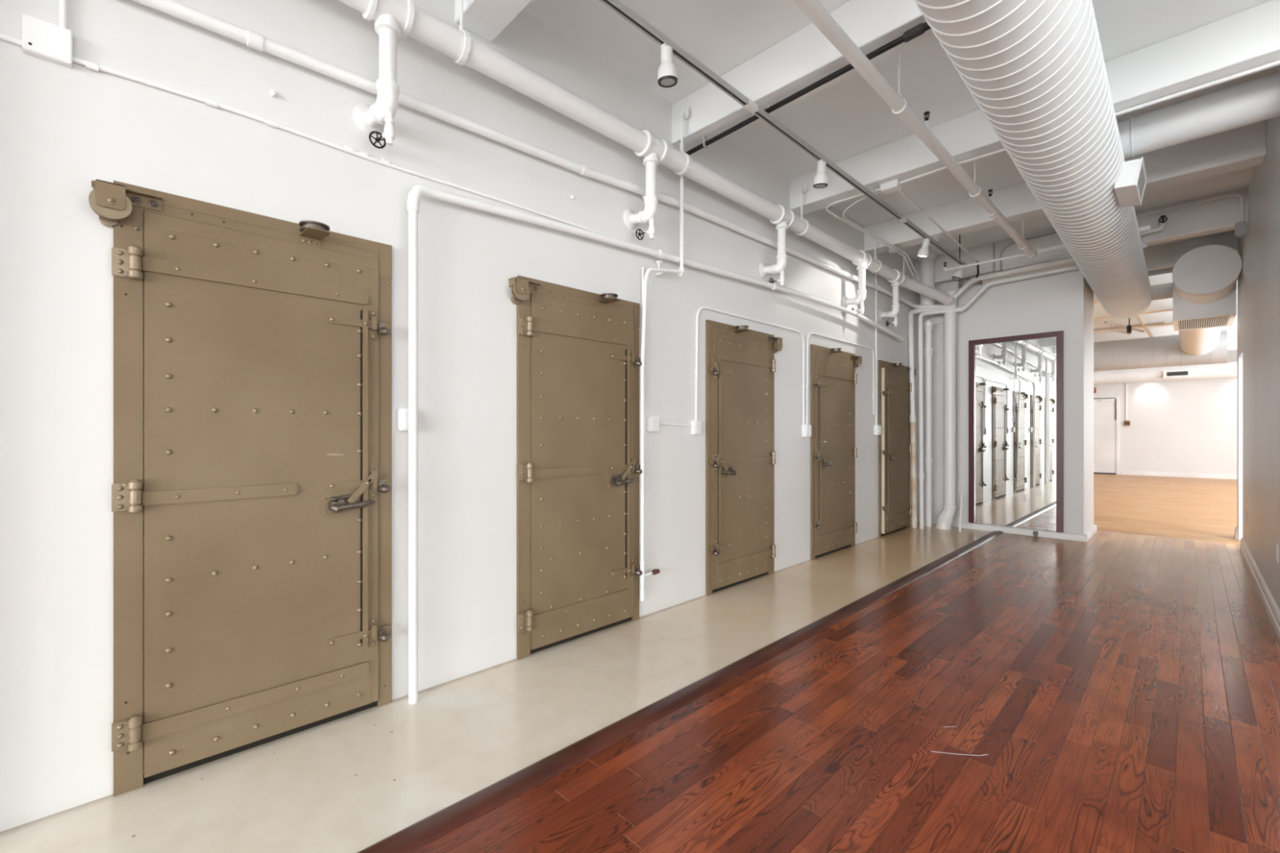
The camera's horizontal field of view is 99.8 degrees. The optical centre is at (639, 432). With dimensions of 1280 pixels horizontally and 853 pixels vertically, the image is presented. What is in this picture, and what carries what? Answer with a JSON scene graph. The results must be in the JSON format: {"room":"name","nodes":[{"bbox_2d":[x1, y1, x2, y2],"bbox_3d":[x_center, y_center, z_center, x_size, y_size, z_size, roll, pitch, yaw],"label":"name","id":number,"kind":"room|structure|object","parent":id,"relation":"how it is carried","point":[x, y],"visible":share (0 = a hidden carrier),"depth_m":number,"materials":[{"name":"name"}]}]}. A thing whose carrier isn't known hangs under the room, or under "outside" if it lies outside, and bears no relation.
{"room":"storage vault corridor","nodes":[
{"label":"storage vault corridor","id":0,"kind":"room"},
{"bbox_2d":[0,0,919,831],"bbox_3d":[-1.962,-0.580,1.857,16.200,3.760,0.400,0,0,-44],"label":"wall","id":1,"kind":"structure","parent":0,"point":[63,129],"depth_m":2.42,"materials":[{"name":"white paint"}]},
{"bbox_2d":[88,178,391,796],"bbox_3d":[-1.403,0.185,2.028,0.941,2.031,0.160,0,0,-44],"label":"room door","id":2,"kind":"structure","parent":1,"relation":"in","point":[251,487],"depth_m":2.00,"materials":[{"name":"brown metal"}]},
{"bbox_2d":[270,88,275,97],"bbox_3d":[-1.425,-1.317,2.091,0.015,0.025,0.023,0,0,-44],"label":"wall hook","id":3,"kind":"object","parent":1,"relation":"attached to","point":[272,91],"visible":1,"depth_m":2.08,"materials":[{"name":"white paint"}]},
{"bbox_2d":[0,0,657,257],"bbox_3d":[-3.489,-1.531,0.057,10.100,0.738,0.034,0,0,-44],"label":"conduit","id":4,"kind":"object","parent":1,"relation":"attached to","point":[42,39],"visible":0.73,"depth_m":1.74,"materials":[{"name":"white metal"}]},
{"bbox_2d":[396,408,408,431],"bbox_3d":[-1.054,-0.058,2.438,0.075,0.100,0.044,0,0,-44],"label":"outlet box","id":5,"kind":"object","parent":1,"relation":"attached to","point":[402,413],"visible":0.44,"depth_m":2.41,"materials":[{"name":"white paint"}]},
{"bbox_2d":[404,411,408,417],"bbox_3d":[-1.040,-0.080,2.423,0.034,0.028,0.004,0,0,-44],"label":"receptacle","id":6,"kind":"object","parent":5,"relation":"attached to","point":[406,412],"depth_m":2.42,"materials":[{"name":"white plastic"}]},
{"bbox_2d":[404,421,408,427],"bbox_3d":[-1.040,-0.036,2.423,0.034,0.028,0.004,0,0,-44],"label":"receptacle","id":7,"kind":"object","parent":5,"relation":"attached to","point":[406,422],"depth_m":2.42,"materials":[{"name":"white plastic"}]},
{"bbox_2d":[132,0,960,312],"bbox_3d":[-1.620,-1.423,1.543,15.651,0.456,0.480,0,0,-44],"label":"pipe","id":8,"kind":"object","parent":1,"relation":"attached to","point":[252,39],"visible":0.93,"depth_m":2.48,"materials":[{"name":"white metal"}]},
{"bbox_2d":[507,275,642,659],"bbox_3d":[-0.307,0.185,3.103,0.951,2.031,0.160,0,0,-44],"label":"room door","id":9,"kind":"structure","parent":1,"relation":"in","point":[579,362],"depth_m":3.10,"materials":[{"name":"brown metal"}]},
{"bbox_2d":[641,266,644,320],"bbox_3d":[0.019,-0.642,3.493,0.014,0.855,0.013,0,0,-44],"label":"conduit","id":10,"kind":"object","parent":1,"relation":"attached to","point":[642,268],"visible":0.34,"depth_m":3.49,"materials":[{"name":"white metal"}]},
{"bbox_2d":[337,0,955,326],"bbox_3d":[-1.763,-1.524,1.444,15.306,0.637,0.517,0,0,-44],"label":"pipe","id":11,"kind":"object","parent":1,"relation":"attached to","point":[394,20],"visible":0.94,"depth_m":2.93,"materials":[{"name":"white metal"}]},
{"bbox_2d":[869,230,882,272],"bbox_3d":[2.513,-1.927,5.744,0.058,0.456,0.137,0,0,-44],"label":"hanger","id":12,"kind":"object","parent":11,"relation":"attached to","point":[877,232],"visible":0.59,"depth_m":5.73,"materials":[{"name":"white paint"}]},
{"bbox_2d":[647,416,658,431],"bbox_3d":[0.088,-0.055,3.558,0.085,0.100,0.044,0,0,-44],"label":"outlet box","id":13,"kind":"object","parent":1,"relation":"attached to","point":[652,421],"visible":1,"depth_m":3.53,"materials":[{"name":"white paint"}]},
{"bbox_2d":[640,142,684,600],"bbox_3d":[0.132,-0.440,3.549,0.378,3.020,0.118,0,0,-44],"label":"conduit","id":14,"kind":"object","parent":1,"relation":"attached to","point":[681,271],"visible":1,"depth_m":3.42,"materials":[{"name":"white metal"}]},
{"bbox_2d":[658,422,692,426],"bbox_3d":[0.240,-0.053,3.724,0.361,0.030,0.014,0,0,-44],"label":"conduit","id":15,"kind":"object","parent":1,"relation":"attached to","point":[660,423],"visible":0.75,"depth_m":3.72,"materials":[{"name":"white metal"}]},
{"bbox_2d":[690,420,701,434],"bbox_3d":[0.404,-0.035,3.869,0.080,0.100,0.044,0,0,-44],"label":"outlet box","id":16,"kind":"object","parent":1,"relation":"attached to","point":[695,428],"visible":1,"depth_m":3.85,"materials":[{"name":"white paint"}]},
{"bbox_2d":[705,320,782,595],"bbox_3d":[0.877,0.185,4.265,0.966,2.031,0.160,0,0,-44],"label":"room door","id":17,"kind":"structure","parent":1,"relation":"in","point":[740,362],"depth_m":4.21,"materials":[{"name":"brown metal"}]},
{"bbox_2d":[694,306,804,424],"bbox_3d":[0.956,-0.489,4.423,1.570,0.878,0.026,0,0,-44],"label":"conduit","id":18,"kind":"object","parent":1,"relation":"attached to","point":[703,307],"visible":0.98,"depth_m":4.19,"materials":[{"name":"white metal"}]},
{"bbox_2d":[801,424,811,436],"bbox_3d":[1.540,-0.015,4.976,0.100,0.110,0.054,0,0,-44],"label":"outlet box","id":19,"kind":"object","parent":1,"relation":"attached to","point":[806,428],"visible":1,"depth_m":4.95,"materials":[{"name":"white paint"}]},
{"bbox_2d":[810,344,862,559],"bbox_3d":[2.005,0.185,5.372,0.986,2.031,0.160,0,0,-44],"label":"room door","id":20,"kind":"structure","parent":1,"relation":"in","point":[833,376],"depth_m":5.33,"materials":[{"name":"brown metal"}]},
{"bbox_2d":[805,332,875,424],"bbox_3d":[2.092,-0.499,5.539,1.540,0.898,0.026,0,0,-44],"label":"conduit","id":21,"kind":"object","parent":1,"relation":"attached to","point":[811,333],"visible":0.98,"depth_m":5.24,"materials":[{"name":"white metal"}]},
{"bbox_2d":[875,253,877,425],"bbox_3d":[2.676,-1.155,6.107,0.026,2.210,0.021,0,0,-44],"label":"vertical conduit","id":22,"kind":"object","parent":1,"relation":"attached to","point":[876,321],"visible":0.76,"depth_m":6.10,"materials":[{"name":"white metal"}]},
{"bbox_2d":[873,425,880,435],"bbox_3d":[2.693,-0.025,6.108,0.090,0.110,0.054,0,0,-44],"label":"outlet box","id":23,"kind":"object","parent":1,"relation":"attached to","point":[877,428],"visible":1,"depth_m":6.08,"materials":[{"name":"white paint"}]},
{"bbox_2d":[878,360,915,537],"bbox_3d":[3.115,0.185,6.518,1.006,2.031,0.238,0,0,-44],"label":"room door","id":24,"kind":"structure","parent":1,"relation":"in","point":[895,448],"depth_m":6.39,"materials":[{"name":"brown metal"}]},
{"bbox_2d":[0,473,1279,852],"bbox_3d":[3.761,1.250,5.091,28.900,0.100,10.400,0,0,-44],"label":"floor","id":25,"kind":"structure","parent":0,"point":[1120,692],"depth_m":2.17,"materials":[{"name":"brown wood"}]},
{"bbox_2d":[407,185,904,704],"bbox_3d":[1.038,-0.024,4.433,5.823,2.448,0.126,0,0,-44],"label":"pipe","id":26,"kind":"object","parent":25,"relation":"on","point":[417,192],"visible":1,"depth_m":2.40,"materials":[{"name":"white metal"}]},
{"bbox_2d":[357,530,1004,852],"bbox_3d":[-1.261,1.192,1.014,15.620,0.017,0.107,0,0,-44],"label":"trim","id":27,"kind":"structure","parent":25,"relation":"on","point":[424,832],"depth_m":2.10,"materials":[{"name":"brown wood"}]},
{"bbox_2d":[917,253,937,527],"bbox_3d":[3.675,-0.530,6.892,0.230,3.460,0.230,0,0,-44],"label":"pipe","id":28,"kind":"object","parent":25,"relation":"on","point":[926,264],"visible":0.91,"depth_m":6.84,"materials":[{"name":"white metal"}]},
{"bbox_2d":[937,317,943,514],"bbox_3d":[3.923,-0.140,6.953,0.060,2.680,0.130,0,0,-44],"label":"pipe","id":29,"kind":"object","parent":25,"relation":"on","point":[940,321],"visible":0.43,"depth_m":6.96,"materials":[{"name":"white metal"}]},
{"bbox_2d":[936,290,957,529],"bbox_3d":[3.845,-0.282,6.731,0.260,2.963,0.190,0,0,-5],"label":"pipe","id":30,"kind":"object","parent":25,"relation":"on","point":[945,519],"visible":0.94,"depth_m":6.67,"materials":[{"name":"white metal"}]},
{"bbox_2d":[930,726,987,755],"bbox_3d":[1.192,1.200,2.096,0.201,0.001,0.198,0,0,-2],"label":"floor scratch","id":31,"kind":"structure","parent":25,"relation":"on","point":[944,726],"depth_m":2.01},
{"bbox_2d":[958,493,963,532],"bbox_3d":[3.894,0.973,6.540,0.025,0.461,0.144,0,0,41],"label":"pipe","id":32,"kind":"object","parent":25,"relation":"on","point":[962,494],"visible":1,"depth_m":6.53,"materials":[{"name":"white metal"}]},
{"bbox_2d":[918,265,1079,528],"bbox_3d":[4.216,-0.319,6.390,1.622,3.038,0.246,0,0,32],"label":"corner riser","id":33,"kind":"object","parent":25,"relation":"on","point":[921,474],"visible":0.97,"depth_m":6.71,"materials":[{"name":"white paint"}]},
{"bbox_2d":[907,241,1146,528],"bbox_3d":[4.318,-0.362,6.207,2.209,3.124,0.274,0,0,38],"label":"corner riser","id":34,"kind":"object","parent":25,"relation":"on","point":[910,317],"visible":0.72,"depth_m":6.75,"materials":[{"name":"white paint"}]},
{"bbox_2d":[1032,531,1038,537],"bbox_3d":[4.557,1.170,6.209,0.053,0.060,0.044,0,0,-44],"label":"door stop","id":35,"kind":"object","parent":25,"relation":"on","point":[1035,534],"visible":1,"depth_m":6.19,"materials":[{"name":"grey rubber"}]},
{"bbox_2d":[522,0,1278,333],"bbox_3d":[4.146,-2.360,4.699,29.100,0.200,11.700,0,0,-44],"label":"ceiling","id":36,"kind":"structure","parent":0,"point":[846,118],"depth_m":3.44,"materials":[{"name":"paint"}]},
{"bbox_2d":[454,0,531,42],"bbox_3d":[1.794,-2.125,0.010,0.195,0.270,7.500,0,0,-44],"label":"ceiling beam","id":37,"kind":"structure","parent":36,"relation":"attached to","point":[486,19],"depth_m":2.57,"materials":[{"name":"paint"}]},
{"bbox_2d":[453,0,471,65],"bbox_3d":[-0.808,-1.927,2.486,0.058,0.456,0.137,0,0,-44],"label":"hanger","id":38,"kind":"object","parent":37,"relation":"hanging from","point":[464,57],"visible":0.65,"depth_m":2.45,"materials":[{"name":"white paint"}]},
{"bbox_2d":[598,0,966,265],"bbox_3d":[0.513,-2.074,3.011,8.950,0.373,0.038,0,0,-44],"label":"track","id":39,"kind":"object","parent":36,"relation":"hanging from","point":[620,8],"visible":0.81,"depth_m":3.13,"materials":[{"name":"metal"}]},
{"bbox_2d":[657,42,677,87],"bbox_3d":[0.136,-1.803,2.651,0.101,0.170,0.099,0,0,-44],"label":"track spotlight","id":40,"kind":"object","parent":39,"relation":"attached to","point":[667,71],"visible":1,"depth_m":2.62,"materials":[{"name":"white plastic"}]},
{"bbox_2d":[813,159,827,188],"bbox_3d":[1.264,-1.802,3.772,0.101,0.171,0.101,0,0,-44],"label":"track spotlight","id":41,"kind":"object","parent":39,"relation":"attached to","point":[820,180],"visible":1,"depth_m":3.73,"materials":[{"name":"white plastic"}]},
{"bbox_2d":[917,238,930,257],"bbox_3d":[2.787,-1.802,5.289,0.100,0.173,0.119,0,0,-44],"label":"track spotlight","id":42,"kind":"object","parent":39,"relation":"attached to","point":[923,251],"visible":1,"depth_m":5.25,"materials":[{"name":"white plastic"}]},
{"bbox_2d":[951,264,964,280],"bbox_3d":[3.598,-1.803,6.090,0.113,0.173,0.125,0,0,-44],"label":"track spotlight","id":43,"kind":"object","parent":39,"relation":"attached to","point":[957,275],"visible":0.8,"depth_m":6.06,"materials":[{"name":"white plastic"}]},
{"bbox_2d":[671,0,934,151],"bbox_3d":[2.912,-2.125,1.106,0.195,0.270,7.500,0,0,-44],"label":"ceiling beam","id":44,"kind":"structure","parent":36,"relation":"attached to","point":[806,56],"depth_m":3.06,"materials":[{"name":"paint"}]},
{"bbox_2d":[673,106,691,175],"bbox_3d":[0.288,-1.927,3.561,0.058,0.456,0.137,0,0,-44],"label":"hanger","id":45,"kind":"object","parent":44,"relation":"hanging from","point":[685,111],"visible":0.72,"depth_m":3.54,"materials":[{"name":"white paint"}]},
{"bbox_2d":[684,22,931,155],"bbox_3d":[1.796,-1.986,2.093,0.090,0.118,4.476,0,0,-42],"label":"pipe","id":46,"kind":"object","parent":44,"relation":"attached to","point":[919,29],"visible":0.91,"depth_m":3.00,"materials":[{"name":"metal"}]},
{"bbox_2d":[891,52,906,114],"bbox_3d":[1.428,-2.010,2.971,0.020,0.501,0.082,0,0,-44],"label":"hanger","id":47,"kind":"object","parent":36,"relation":"hanging from","point":[899,53],"visible":0.59,"depth_m":2.97,"materials":[{"name":"white paint"}]},
{"bbox_2d":[899,247,909,287],"bbox_3d":[3.086,-1.980,6.307,0.025,0.560,0.137,0,0,-44],"label":"hanger","id":48,"kind":"object","parent":36,"relation":"hanging from","point":[904,247],"visible":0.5,"depth_m":6.30,"materials":[{"name":"white paint"}]},
{"bbox_2d":[968,160,981,196],"bbox_3d":[2.499,-2.010,4.021,0.020,0.501,0.082,0,0,-44],"label":"hanger","id":49,"kind":"object","parent":36,"relation":"hanging from","point":[970,194],"visible":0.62,"depth_m":4.02,"materials":[{"name":"white paint"}]},
{"bbox_2d":[791,0,1150,271],"bbox_3d":[0.954,-1.842,2.474,8.828,0.164,1.701,0,0,-44],"label":"pipe","id":50,"kind":"object","parent":49,"relation":"hanging from","point":[817,14],"visible":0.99,"depth_m":3.05,"materials":[{"name":"white metal"}]},
{"bbox_2d":[1017,219,1027,249],"bbox_3d":[3.676,-2.010,5.177,0.020,0.501,0.082,0,0,-44],"label":"hanger","id":51,"kind":"object","parent":36,"relation":"hanging from","point":[1023,220],"visible":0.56,"depth_m":5.17,"materials":[{"name":"white paint"}]},
{"bbox_2d":[789,0,1279,215],"bbox_3d":[4.032,-2.125,2.205,0.195,0.270,7.500,0,0,-44],"label":"ceiling beam","id":52,"kind":"structure","parent":36,"relation":"attached to","point":[1247,39],"depth_m":3.20,"materials":[{"name":"paint"}]},
{"bbox_2d":[794,182,809,235],"bbox_3d":[1.407,-1.927,4.659,0.058,0.456,0.137,0,0,-44],"label":"hanger","id":53,"kind":"object","parent":52,"relation":"hanging from","point":[804,186],"visible":0.8,"depth_m":4.64,"materials":[{"name":"white paint"}]},
{"bbox_2d":[825,59,1279,301],"bbox_3d":[3.843,-1.821,4.552,3.062,0.337,3.515,0,0,-44],"label":"conduit","id":54,"kind":"object","parent":52,"relation":"attached to","point":[894,185],"visible":0.88,"depth_m":4.28,"materials":[{"name":"white metal"}]},
{"bbox_2d":[864,120,1266,255],"bbox_3d":[3.542,-2.125,4.957,0.200,0.270,2.885,0,0,-44],"label":"ceiling beam","id":55,"kind":"structure","parent":36,"relation":"attached to","point":[1242,147],"depth_m":4.35,"materials":[{"name":"paint"}]},
{"bbox_2d":[982,232,1238,284],"bbox_3d":[5.760,-2.125,7.194,0.200,0.270,10.200,0,0,-44],"label":"ceiling beam","id":56,"kind":"structure","parent":36,"relation":"attached to","point":[1163,256],"depth_m":6.46,"materials":[{"name":"paint"}]},
{"bbox_2d":[1126,318,1131,333],"bbox_3d":[8.518,-1.995,9.381,0.100,0.530,0.060,0,0,-44],"label":"spotlight","id":57,"kind":"object","parent":36,"relation":"hanging from","point":[1128,327],"visible":0.67,"depth_m":9.35,"materials":[{"name":"black paint"}]},
{"bbox_2d":[1093,297,1173,319],"bbox_3d":[8.002,-2.125,9.393,0.200,0.270,10.200,0,0,-44],"label":"ceiling beam","id":58,"kind":"structure","parent":36,"relation":"attached to","point":[1164,304],"depth_m":8.85,"materials":[{"name":"paint"}]},
{"bbox_2d":[1135,314,1153,337],"bbox_3d":[8.808,-1.920,9.442,3.402,0.098,0.060,0,0,-43],"label":"drain line","id":59,"kind":"object","parent":58,"relation":"attached to","point":[1139,317],"visible":0.66,"depth_m":9.60,"materials":[{"name":"white paint"}]},
{"bbox_2d":[1093,272,1173,303],"bbox_3d":[6.881,-2.125,8.293,0.200,0.270,10.200,0,0,-44],"label":"ceiling beam","id":60,"kind":"structure","parent":36,"relation":"attached to","point":[1166,277],"depth_m":7.65,"materials":[{"name":"paint"}]},
{"bbox_2d":[1172,244,1242,355],"bbox_3d":[8.370,-1.653,8.041,6.628,0.667,0.518,0,0,-44],"label":"duct","id":61,"kind":"object","parent":60,"relation":"hanging from","point":[1205,278],"visible":1,"depth_m":6.01,"materials":[{"name":"white metal"}]},
{"bbox_2d":[1150,282,1173,300],"bbox_3d":[8.152,-1.860,5.828,0.200,0.200,4.700,0,0,-44],"label":"pipe","id":62,"kind":"object","parent":61,"relation":"attached to","point":[1165,291],"visible":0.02,"depth_m":7.06,"materials":[{"name":"white metal"}]},
{"bbox_2d":[1093,320,1236,342],"bbox_3d":[10.792,-2.125,12.132,0.200,0.270,10.200,0,0,-44],"label":"ceiling beam","id":63,"kind":"structure","parent":36,"relation":"attached to","point":[1231,330],"depth_m":11.77,"materials":[{"name":"paint"}]},
{"bbox_2d":[1093,311,1236,332],"bbox_3d":[9.122,-2.125,10.493,0.200,0.270,10.200,0,0,-44],"label":"ceiling beam","id":64,"kind":"structure","parent":36,"relation":"attached to","point":[1166,317],"depth_m":10.11,"materials":[{"name":"paint"}]},
{"bbox_2d":[1093,320,1164,334],"bbox_3d":[8.655,-1.894,9.750,1.398,0.072,1.239,0,0,3],"label":"cluster","id":65,"kind":"object","parent":64,"relation":"attached to","point":[1117,326],"visible":0.82,"depth_m":9.72,"materials":[{"name":"wood"}]},
{"bbox_2d":[1226,334,1236,343],"bbox_3d":[11.934,-2.125,13.252,0.200,0.270,10.200,0,0,-44],"label":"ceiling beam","id":66,"kind":"structure","parent":36,"relation":"attached to","point":[1231,339],"depth_m":11.93,"materials":[{"name":"paint"}]},
{"bbox_2d":[1226,342,1236,351],"bbox_3d":[13.005,-2.125,14.303,0.200,0.270,10.200,0,0,-44],"label":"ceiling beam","id":67,"kind":"structure","parent":36,"relation":"attached to","point":[1229,346],"depth_m":12.94,"materials":[{"name":"paint"}]},
{"bbox_2d":[922,275,982,526],"bbox_3d":[4.076,-0.480,7.054,0.300,3.560,0.640,0,0,-44],"label":"wall","id":68,"kind":"structure","parent":0,"point":[944,286],"depth_m":7.05,"materials":[{"name":"white paint"}]},
{"bbox_2d":[956,270,1093,533],"bbox_3d":[4.775,-0.260,6.699,0.900,3.120,1.245,0,0,-44],"label":"wall","id":69,"kind":"structure","parent":0,"point":[1064,301],"depth_m":6.22,"materials":[{"name":"white paint"}]},
{"bbox_2d":[961,521,1097,542],"bbox_3d":[4.798,1.161,6.675,0.956,0.078,1.233,0,0,-44],"label":"baseboard","id":70,"kind":"structure","parent":69,"relation":"attached to","point":[1084,537],"depth_m":6.29,"materials":[{"name":"white wood"}]},
{"bbox_2d":[968,330,1063,532],"bbox_3d":[4.427,-0.011,6.383,0.036,2.263,0.934,0,0,-44],"label":"floor mirror","id":71,"kind":"object","parent":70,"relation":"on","point":[1015,383],"visible":1,"depth_m":6.36,"materials":[{"name":"brown wood"}]},
{"bbox_2d":[915,187,1248,283],"bbox_3d":[4.696,-2.098,6.020,0.143,0.325,2.985,0,0,-44],"label":"ceiling beam","id":72,"kind":"structure","parent":0,"point":[1223,211],"depth_m":5.44,"materials":[{"name":"white paint"}]},
{"bbox_2d":[914,0,1151,318],"bbox_3d":[1.903,-1.695,2.558,12.304,0.470,0.593,0,0,-44],"label":"spiral duct","id":73,"kind":"object","parent":72,"relation":"attached to","point":[1035,70],"visible":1,"depth_m":2.59,"materials":[{"name":"white metal"}]},
{"bbox_2d":[1116,71,1279,158],"bbox_3d":[4.226,-2.026,2.832,0.264,0.267,2.924,0,0,-44],"label":"duct","id":74,"kind":"object","parent":73,"relation":"attached to","point":[1258,100],"visible":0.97,"depth_m":3.39,"materials":[{"name":"white metal"}]},
{"bbox_2d":[934,193,1247,282],"bbox_3d":[4.587,-2.030,5.991,0.060,0.420,2.872,0,0,-44],"label":"conduit","id":75,"kind":"object","parent":72,"relation":"attached to","point":[1241,227],"visible":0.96,"depth_m":5.28,"materials":[{"name":"white metal"}]},
{"bbox_2d":[1139,215,1167,235],"bbox_3d":[5.019,-2.051,5.463,0.053,0.167,0.474,0,0,-41],"label":"pipe","id":76,"kind":"object","parent":72,"relation":"attached to","point":[1162,224],"visible":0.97,"depth_m":5.32,"materials":[{"name":"white metal"}]},
{"bbox_2d":[1093,329,1226,371],"bbox_3d":[8.888,-1.640,12.645,0.630,0.630,6.600,0,0,-44],"label":"duct","id":77,"kind":"object","parent":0,"point":[1166,350],"visible":0.42,"depth_m":10.87,"materials":[{"name":"white metal"}]},
{"bbox_2d":[1093,350,1236,475],"bbox_3d":[14.003,-0.480,15.142,0.200,3.560,10.400,0,0,-44],"label":"wall","id":78,"kind":"structure","parent":0,"point":[1188,425],"depth_m":14.48,"materials":[{"name":"white paint"}]},
{"bbox_2d":[1093,395,1119,474],"bbox_3d":[13.266,0.085,15.693,0.080,2.230,1.020,0,0,-44],"label":"door","id":79,"kind":"structure","parent":78,"relation":"in","point":[1106,409],"depth_m":15.53,"materials":[{"name":"white paint"}]},
{"bbox_2d":[1125,382,1126,420],"bbox_3d":[13.749,-1.265,15.236,0.028,1.870,0.027,0,0,-44],"label":"conduit","id":80,"kind":"object","parent":78,"relation":"attached to","point":[1126,383],"visible":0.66,"depth_m":15.23,"materials":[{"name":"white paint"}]},
{"bbox_2d":[1124,420,1129,426],"bbox_3d":[13.750,-0.260,15.209,0.066,0.140,0.120,0,0,-44],"label":"box","id":81,"kind":"object","parent":78,"relation":"attached to","point":[1126,423],"visible":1,"depth_m":15.19,"materials":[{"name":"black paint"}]},
{"bbox_2d":[1120,470,1236,479],"bbox_3d":[15.549,1.140,13.409,0.020,0.120,5.360,0,0,-44],"label":"baseboard","id":82,"kind":"structure","parent":78,"relation":"attached to","point":[1122,472],"depth_m":14.46,"materials":[{"name":"white wood"}]},
{"bbox_2d":[1093,360,1236,384],"bbox_3d":[13.198,-1.545,14.492,0.476,0.417,10.000,0,0,-44],"label":"ceiling beam","id":83,"kind":"structure","parent":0,"point":[1228,370],"depth_m":13.85,"materials":[{"name":"white paint"}]},
{"bbox_2d":[1236,65,1279,609],"bbox_3d":[5.279,-0.480,4.557,4.520,3.560,0.120,0,0,-44],"label":"wall","id":84,"kind":"structure","parent":0,"point":[1258,282],"depth_m":4.08,"materials":[{"name":"white paint"}]},
{"bbox_2d":[1147,266,1173,275],"bbox_3d":[6.949,-1.930,5.768,0.060,0.060,6.300,0,0,-44],"label":"pipe","id":85,"kind":"object","parent":84,"relation":"attached to","point":[1168,270],"visible":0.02,"depth_m":6.46,"materials":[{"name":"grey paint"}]},
{"bbox_2d":[1234,526,1238,540],"bbox_3d":[6.803,1.140,6.067,0.270,0.120,0.142,0,0,-44],"label":"baseboard","id":86,"kind":"structure","parent":84,"relation":"attached to","point":[1236,532],"depth_m":6.02,"materials":[{"name":"white wood"}]},
{"bbox_2d":[1245,509,1247,522],"bbox_3d":[5.777,0.795,5.135,0.072,0.116,0.008,0,0,-44],"label":"wall outlet","id":87,"kind":"object","parent":84,"relation":"attached to","point":[1246,509],"visible":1,"depth_m":5.11,"materials":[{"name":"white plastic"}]},
{"bbox_2d":[1240,537,1279,641],"bbox_3d":[4.891,1.140,4.275,3.570,0.120,0.022,0,0,-44],"label":"baseboard","id":88,"kind":"structure","parent":84,"relation":"attached to","point":[1271,607],"depth_m":3.85,"materials":[{"name":"white wood"}]},
{"bbox_2d":[1275,542,1278,563],"bbox_3d":[3.943,0.745,3.335,0.072,0.116,0.008,0,0,-44],"label":"wall outlet","id":89,"kind":"object","parent":84,"relation":"attached to","point":[1277,544],"visible":1,"depth_m":3.31,"materials":[{"name":"white plastic"}]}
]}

